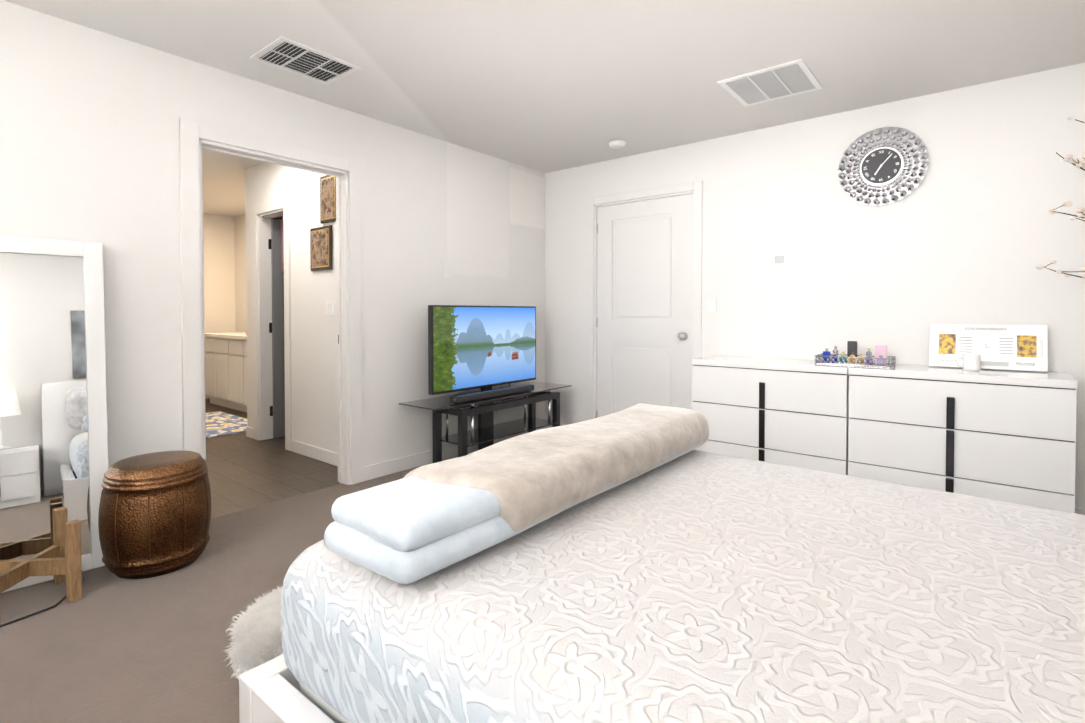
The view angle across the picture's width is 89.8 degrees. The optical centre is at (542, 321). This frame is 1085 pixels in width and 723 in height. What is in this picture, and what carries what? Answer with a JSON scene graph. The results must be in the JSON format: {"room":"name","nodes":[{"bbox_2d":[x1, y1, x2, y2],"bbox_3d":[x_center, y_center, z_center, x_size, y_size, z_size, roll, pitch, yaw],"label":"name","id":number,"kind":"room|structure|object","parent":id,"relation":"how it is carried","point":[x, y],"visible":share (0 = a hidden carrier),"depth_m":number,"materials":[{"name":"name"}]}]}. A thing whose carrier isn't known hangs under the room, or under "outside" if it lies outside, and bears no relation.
{"room":"bedroom","nodes":[
{"label":"bedroom","id":0,"kind":"room"},
{"bbox_2d":[203,213,234,398],"bbox_3d":[-4.926,-0.193,6.636,0.120,2.440,2.130,1,1,39],"label":"wall","id":1,"kind":"structure","parent":0,"point":[228,299],"depth_m":7.28,"materials":[{"name":"white paint"}]},
{"bbox_2d":[0,450,477,722],"bbox_3d":[0.028,1.159,1.745,4.480,0.100,5.640,1,1,39],"label":"floor carpet","id":2,"kind":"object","parent":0,"point":[109,647],"visible":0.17,"depth_m":1.95,"materials":[{"name":"grey carpet"}]},
{"bbox_2d":[0,506,81,624],"bbox_3d":[-2.020,0.948,2.141,0.272,0.310,0.272,1,1,39],"label":"plant stand","id":3,"kind":"object","parent":2,"relation":"on","point":[59,560],"visible":1,"depth_m":2.14,"materials":[{"name":"brown wood"}]},
{"bbox_2d":[0,571,84,626],"bbox_3d":[-2.172,1.094,1.991,0.385,0.021,0.826,1,1,39],"label":"cord","id":4,"kind":"object","parent":2,"relation":"on","point":[39,611],"visible":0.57,"depth_m":2.06,"materials":[{"name":"black plastic"}]},
{"bbox_2d":[0,236,108,592],"bbox_3d":[-2.161,0.371,2.326,0.143,1.457,0.470,1,1,43],"label":"leaning mirror","id":5,"kind":"object","parent":2,"relation":"on","point":[53,428],"visible":0.85,"depth_m":2.36,"materials":[{"name":"white paint"}]},
{"bbox_2d":[98,451,210,578],"bbox_3d":[-1.742,0.858,2.468,0.414,0.479,0.418,1,1,39],"label":"stool","id":6,"kind":"object","parent":2,"relation":"on","point":[154,517],"visible":1,"depth_m":2.32,"materials":[{"name":"brown metal"}]},
{"bbox_2d":[223,586,282,679],"bbox_3d":[-0.806,1.086,1.857,0.721,0.041,0.356,1,1,39],"label":"sheepskin rug","id":7,"kind":"object","parent":2,"relation":"on","point":[256,630],"visible":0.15,"depth_m":1.81,"materials":[{"name":"fur"}]},
{"bbox_2d":[399,382,571,462],"bbox_3d":[-0.379,0.816,4.310,0.400,0.500,1.530,1,1,39],"label":"tv stand","id":8,"kind":"object","parent":2,"relation":"on","point":[487,433],"visible":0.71,"depth_m":4.18,"materials":[{"name":"black glass"}]},
{"bbox_2d":[428,305,535,395],"bbox_3d":[-0.416,0.221,4.278,0.200,0.689,1.150,1,1,39],"label":"tv","id":9,"kind":"object","parent":8,"relation":"on","point":[485,348],"visible":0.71,"depth_m":4.19,"materials":[{"name":"black plastic"}]},
{"bbox_2d":[450,384,533,403],"bbox_3d":[-0.356,0.543,4.113,0.068,0.051,0.860,1,1,39],"label":"soundbar","id":10,"kind":"object","parent":8,"relation":"on","point":[458,399],"visible":1,"depth_m":4.03,"materials":[{"name":"black plastic"}]},
{"bbox_2d":[239,450,1084,722],"bbox_3d":[0.744,0.578,1.261,2.389,1.080,2.040,1,1,39],"label":"bed","id":11,"kind":"object","parent":2,"relation":"on","point":[695,586],"visible":0.77,"depth_m":1.09,"materials":[{"name":"white fabric"}]},
{"bbox_2d":[324,403,708,584],"bbox_3d":[0.086,0.448,1.765,0.364,0.165,1.543,1,1,39],"label":"folded blanket","id":12,"kind":"object","parent":11,"relation":"on","point":[416,524],"visible":1,"depth_m":1.36,"materials":[{"name":"beige fabric"}]},
{"bbox_2d":[691,355,1077,512],"bbox_3d":[1.925,0.675,3.365,1.930,0.815,0.468,1,1,39],"label":"dresser","id":13,"kind":"object","parent":2,"relation":"on","point":[1005,435],"visible":0.75,"depth_m":3.02,"materials":[{"name":"white wood"}]},
{"bbox_2d":[815,341,895,367],"bbox_3d":[1.935,0.195,3.377,0.410,0.142,0.200,1,1,39],"label":"tray","id":14,"kind":"object","parent":13,"relation":"on","point":[826,356],"visible":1,"depth_m":3.35,"materials":[{"name":"white mirror"}]},
{"bbox_2d":[955,354,980,370],"bbox_3d":[2.369,0.228,3.034,0.111,0.088,0.078,1,1,39],"label":"mug","id":15,"kind":"object","parent":13,"relation":"on","point":[971,362],"visible":1,"depth_m":3.00,"materials":[{"name":"white ceramic"}]},
{"bbox_2d":[929,324,1047,371],"bbox_3d":[2.520,0.144,3.098,0.520,0.251,0.078,1,1,39],"label":"photo frame","id":16,"kind":"object","parent":13,"relation":"on","point":[1013,347],"visible":1,"depth_m":3.07,"materials":[{"name":"white paper"}]},
{"bbox_2d":[1067,116,1084,122],"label":"branch","id":17,"kind":"object","parent":2,"relation":"on","point":[1070,117],"depth_m":2.62,"materials":[{"name":"white plant"}]},
{"bbox_2d":[1075,507,1084,514],"bbox_3d":[2.284,1.034,3.383,2.705,0.095,0.014,1,1,39],"label":"baseboard","id":18,"kind":"structure","parent":2,"relation":"on","point":[1078,510],"depth_m":2.91,"materials":[{"name":"white"}]},
{"bbox_2d":[235,215,242,331],"bbox_3d":[-2.681,-0.187,6.297,4.040,2.440,0.120,1,1,39],"label":"wall","id":19,"kind":"structure","parent":0,"point":[238,219],"depth_m":7.36,"materials":[{"name":"white paint"}]},
{"bbox_2d":[0,0,544,468],"bbox_3d":[-1.716,-0.144,3.130,0.120,2.460,5.400,1,1,39],"label":"wall","id":20,"kind":"structure","parent":0,"point":[88,134],"depth_m":2.81,"materials":[{"name":"paint"}]},
{"bbox_2d":[201,149,205,459],"bbox_3d":[-2.208,0.061,3.243,0.831,2.030,0.200,1,1,39],"label":"door leaf","id":21,"kind":"structure","parent":20,"relation":"in","point":[203,306],"depth_m":3.00,"materials":[{"name":"white wood"}]},
{"bbox_2d":[179,117,362,484],"bbox_3d":[-1.596,0.011,3.280,0.152,2.145,1.050,1,1,39],"label":"trim","id":22,"kind":"structure","parent":20,"relation":"attached to","point":[194,136],"depth_m":3.23,"materials":[{"name":"white wood"}]},
{"bbox_2d":[363,426,545,480],"bbox_3d":[-0.591,1.017,4.437,0.014,0.095,1.985,1,1,39],"label":"baseboard","id":23,"kind":"structure","parent":20,"relation":"attached to","point":[377,470],"depth_m":3.97,"materials":[{"name":"white"}]},
{"bbox_2d":[205,399,341,517],"bbox_3d":[-3.051,1.103,5.191,4.640,0.098,2.500,1,1,39],"label":"floor","id":24,"kind":"structure","parent":0,"point":[244,472],"depth_m":3.90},
{"bbox_2d":[205,411,246,437],"bbox_3d":[-3.354,1.039,5.563,1.370,0.012,0.600,1,1,39],"label":"bath mat","id":25,"kind":"object","parent":24,"relation":"on","point":[219,423],"visible":0.46,"depth_m":5.47,"materials":[{"name":"multicoloured fabric"}]},
{"bbox_2d":[205,336,246,412],"bbox_3d":[-3.303,0.612,6.376,1.950,0.840,0.548,1,1,39],"label":"bathroom vanity","id":26,"kind":"object","parent":24,"relation":"on","point":[225,369],"depth_m":6.33,"materials":[{"name":"white wood"}]},
{"bbox_2d":[205,332,246,339],"bbox_3d":[-3.300,0.172,6.356,1.970,0.040,0.564,1,1,39],"label":"countertop","id":27,"kind":"structure","parent":26,"relation":"on","point":[229,335],"depth_m":6.36,"materials":[{"name":"white stone"}]},
{"bbox_2d":[243,162,337,452],"bbox_3d":[-1.942,-0.156,4.442,1.880,2.440,0.120,1,1,39],"label":"wall","id":28,"kind":"structure","parent":0,"point":[313,333],"depth_m":4.33,"materials":[{"name":"white paint"}]},
{"bbox_2d":[246,426,253,436],"bbox_3d":[-2.413,1.001,5.386,0.014,0.095,0.994,1,1,39],"label":"baseboard","id":29,"kind":"structure","parent":28,"relation":"attached to","point":[249,430],"depth_m":4.95,"materials":[{"name":"white wood"}]},
{"bbox_2d":[252,196,291,450],"bbox_3d":[-2.289,0.017,4.715,0.670,2.085,0.136,1,1,39],"label":"trim","id":30,"kind":"structure","parent":28,"relation":"attached to","point":[262,316],"depth_m":4.83,"materials":[{"name":"white wood"}]},
{"bbox_2d":[271,219,284,437],"bbox_3d":[-2.236,0.062,5.027,0.149,1.965,0.456,1,1,39],"label":"closet door leaf","id":31,"kind":"structure","parent":28,"relation":"in","point":[278,371],"depth_m":4.90,"materials":[{"name":"grey wood"}]},
{"bbox_2d":[280,218,283,273],"bbox_3d":[-2.197,-0.671,4.747,0.370,0.500,0.033,1,1,39],"label":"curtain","id":32,"kind":"object","parent":28,"relation":"hanging from","point":[282,245],"visible":0.19,"depth_m":4.86,"materials":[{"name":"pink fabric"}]},
{"bbox_2d":[290,439,337,465],"bbox_3d":[-1.659,1.022,4.148,1.045,0.095,0.014,1,1,39],"label":"baseboard","id":33,"kind":"structure","parent":28,"relation":"attached to","point":[317,453],"depth_m":4.23,"materials":[{"name":"white wood"}]},
{"bbox_2d":[310,225,332,270],"bbox_3d":[-1.680,-0.553,4.131,0.290,0.325,0.020,1,1,39],"label":"framed picture","id":34,"kind":"object","parent":28,"relation":"attached to","point":[321,246],"visible":0.98,"depth_m":4.11,"materials":[{"name":"brown"}]},
{"bbox_2d":[320,175,335,223],"bbox_3d":[-1.586,-0.914,4.050,0.230,0.350,0.020,1,1,39],"label":"framed picture","id":35,"kind":"object","parent":28,"relation":"attached to","point":[327,198],"visible":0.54,"depth_m":4.04,"materials":[{"name":"brown"}]},
{"bbox_2d":[325,300,336,315],"bbox_3d":[-1.582,-0.102,4.069,0.165,0.120,0.010,1,1,39],"label":"light switch","id":36,"kind":"object","parent":28,"relation":"attached to","point":[330,307],"visible":0.92,"depth_m":4.06,"materials":[{"name":"white plastic"}]},
{"bbox_2d":[3,0,1084,216],"bbox_3d":[-1.825,-1.415,3.196,9.240,0.120,5.640,1,1,39],"label":"ceiling","id":37,"kind":"structure","parent":0,"point":[545,86],"depth_m":2.79,"materials":[{"name":"paint"}]},
{"bbox_2d":[250,36,360,84],"bbox_3d":[-1.246,-1.364,2.878,0.340,0.012,0.430,1,1,39],"label":"ceiling vent","id":38,"kind":"object","parent":37,"relation":"in","point":[288,55],"visible":1,"depth_m":2.86,"materials":[{"name":"white metal"}]},
{"bbox_2d":[609,140,625,148],"bbox_3d":[0.581,-1.372,4.237,0.132,0.040,0.132,1,1,39],"label":"smoke detector","id":39,"kind":"object","parent":37,"relation":"attached to","point":[615,144],"visible":1,"depth_m":4.20,"materials":[{"name":"white plastic"}]},
{"bbox_2d":[717,59,822,106],"bbox_3d":[1.323,-1.370,3.157,0.450,0.009,0.470,1,1,39],"label":"ceiling vent","id":40,"kind":"object","parent":37,"relation":"in","point":[791,78],"visible":1,"depth_m":3.13,"materials":[{"name":"white metal"}]},
{"bbox_2d":[545,63,1084,507],"bbox_3d":[1.743,-0.157,3.899,4.540,2.460,0.140,1,1,39],"label":"wall","id":41,"kind":"structure","parent":0,"point":[971,229],"depth_m":3.50,"materials":[{"name":"white paint"}]},
{"bbox_2d":[596,194,692,417],"bbox_3d":[0.817,0.024,4.548,0.892,2.061,0.110,1,1,39],"label":"closet door","id":42,"kind":"structure","parent":41,"relation":"attached to","point":[644,304],"depth_m":4.54,"materials":[{"name":"white wood"}]},
{"bbox_2d":[587,180,702,419],"bbox_3d":[0.856,-0.016,4.593,1.060,2.155,0.136,1,1,39],"label":"trim","id":43,"kind":"structure","parent":41,"relation":"attached to","point":[669,190],"depth_m":4.55,"materials":[{"name":"white wood"}]},
{"bbox_2d":[772,252,790,266],"bbox_3d":[1.681,-0.436,3.837,0.128,0.096,0.025,1,1,39],"label":"thermostat","id":44,"kind":"object","parent":41,"relation":"attached to","point":[781,259],"visible":1,"depth_m":3.83,"materials":[{"name":"white plastic"}]},
{"bbox_2d":[838,127,928,205],"bbox_3d":[2.139,-0.981,3.440,0.490,0.490,0.047,1,1,39],"label":"wall clock","id":45,"kind":"object","parent":41,"relation":"attached to","point":[883,166],"visible":1,"depth_m":3.43,"materials":[{"name":"silver metal"}]},
{"bbox_2d":[1036,260,1084,277],"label":"branch","id":46,"kind":"object","parent":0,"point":[1039,267],"depth_m":2.76,"materials":[{"name":"white plant"}]},
{"bbox_2d":[1048,200,1084,221],"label":"branch","id":47,"kind":"object","parent":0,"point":[1080,210],"depth_m":2.61,"materials":[{"name":"white plant"}]},
{"bbox_2d":[1056,152,1084,170],"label":"branch","id":48,"kind":"object","parent":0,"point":[1080,163],"depth_m":2.66,"materials":[{"name":"white plant"}]}
]}

